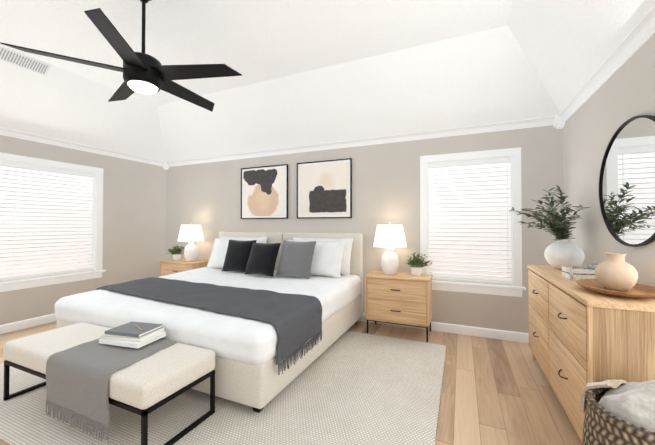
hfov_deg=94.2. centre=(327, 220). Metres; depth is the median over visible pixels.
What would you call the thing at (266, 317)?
bed
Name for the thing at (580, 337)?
dresser
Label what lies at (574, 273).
books
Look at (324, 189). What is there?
art
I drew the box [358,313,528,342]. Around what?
baseboard
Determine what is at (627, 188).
mirror
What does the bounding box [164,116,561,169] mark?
crown molding
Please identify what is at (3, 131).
crown molding
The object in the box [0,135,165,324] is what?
wall
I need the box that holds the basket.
[580,380,654,444]
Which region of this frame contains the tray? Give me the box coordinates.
[576,279,654,297]
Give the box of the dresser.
[527,265,654,440]
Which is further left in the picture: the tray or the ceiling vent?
the ceiling vent
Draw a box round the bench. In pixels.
[3,322,214,444]
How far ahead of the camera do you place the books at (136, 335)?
2.12 m
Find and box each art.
[241,164,287,218]
[297,158,351,217]
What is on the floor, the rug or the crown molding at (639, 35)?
the rug
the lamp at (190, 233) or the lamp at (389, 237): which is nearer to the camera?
the lamp at (389, 237)
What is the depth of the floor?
2.34 m
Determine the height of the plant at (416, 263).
0.265 m
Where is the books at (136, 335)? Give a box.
[99,322,166,348]
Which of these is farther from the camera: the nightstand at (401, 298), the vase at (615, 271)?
the nightstand at (401, 298)
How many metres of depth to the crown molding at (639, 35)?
2.10 m
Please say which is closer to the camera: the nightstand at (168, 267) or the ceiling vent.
the ceiling vent
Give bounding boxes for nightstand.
[159,259,208,276]
[364,271,432,341]
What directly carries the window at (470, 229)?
in the wall at (385, 186)
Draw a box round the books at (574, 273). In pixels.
[562,264,597,279]
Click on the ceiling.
(318, 71)
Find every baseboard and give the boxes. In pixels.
[0,313,56,333]
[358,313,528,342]
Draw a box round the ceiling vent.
[0,46,50,75]
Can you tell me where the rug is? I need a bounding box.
[0,331,446,444]
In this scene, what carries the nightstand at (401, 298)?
on the floor
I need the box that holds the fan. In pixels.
[0,0,241,111]
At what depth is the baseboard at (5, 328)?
3.82 m
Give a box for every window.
[0,152,105,291]
[420,147,525,296]
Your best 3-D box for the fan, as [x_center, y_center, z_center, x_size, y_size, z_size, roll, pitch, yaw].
[-1.383,-1.372,2.357,1.427,0.794,1.389,0,-1,24]
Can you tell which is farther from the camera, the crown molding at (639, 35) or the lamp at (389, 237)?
the lamp at (389, 237)
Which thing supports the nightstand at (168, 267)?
on the floor
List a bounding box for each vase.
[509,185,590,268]
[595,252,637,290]
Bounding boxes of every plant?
[166,245,184,260]
[406,253,432,275]
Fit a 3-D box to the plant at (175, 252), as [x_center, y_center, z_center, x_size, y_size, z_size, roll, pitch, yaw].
[-2.537,0.537,5.140,0.312,0.256,0.310,0,-1,24]
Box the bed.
[54,232,362,412]
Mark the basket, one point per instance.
(619, 412)
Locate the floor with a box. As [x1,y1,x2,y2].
[0,321,581,444]
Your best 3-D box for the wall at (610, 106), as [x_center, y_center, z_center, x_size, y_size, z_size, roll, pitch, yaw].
[1.594,0.073,0.967,0.160,2.460,4.840,0,-1,24]
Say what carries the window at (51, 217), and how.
in the wall at (134, 220)
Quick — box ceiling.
[0,0,654,161]
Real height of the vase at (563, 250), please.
0.733 m
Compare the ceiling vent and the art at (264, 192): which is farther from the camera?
the art at (264, 192)
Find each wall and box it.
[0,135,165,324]
[166,125,563,332]
[563,33,654,286]
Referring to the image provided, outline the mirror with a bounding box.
[599,115,654,246]
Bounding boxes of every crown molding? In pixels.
[0,127,163,167]
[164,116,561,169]
[552,4,654,127]
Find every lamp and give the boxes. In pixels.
[178,223,203,260]
[373,222,406,274]
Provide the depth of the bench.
1.88 m
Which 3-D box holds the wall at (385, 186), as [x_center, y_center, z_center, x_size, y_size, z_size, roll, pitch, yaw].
[-0.213,0.118,4.494,6.310,2.460,0.160,0,-1,24]

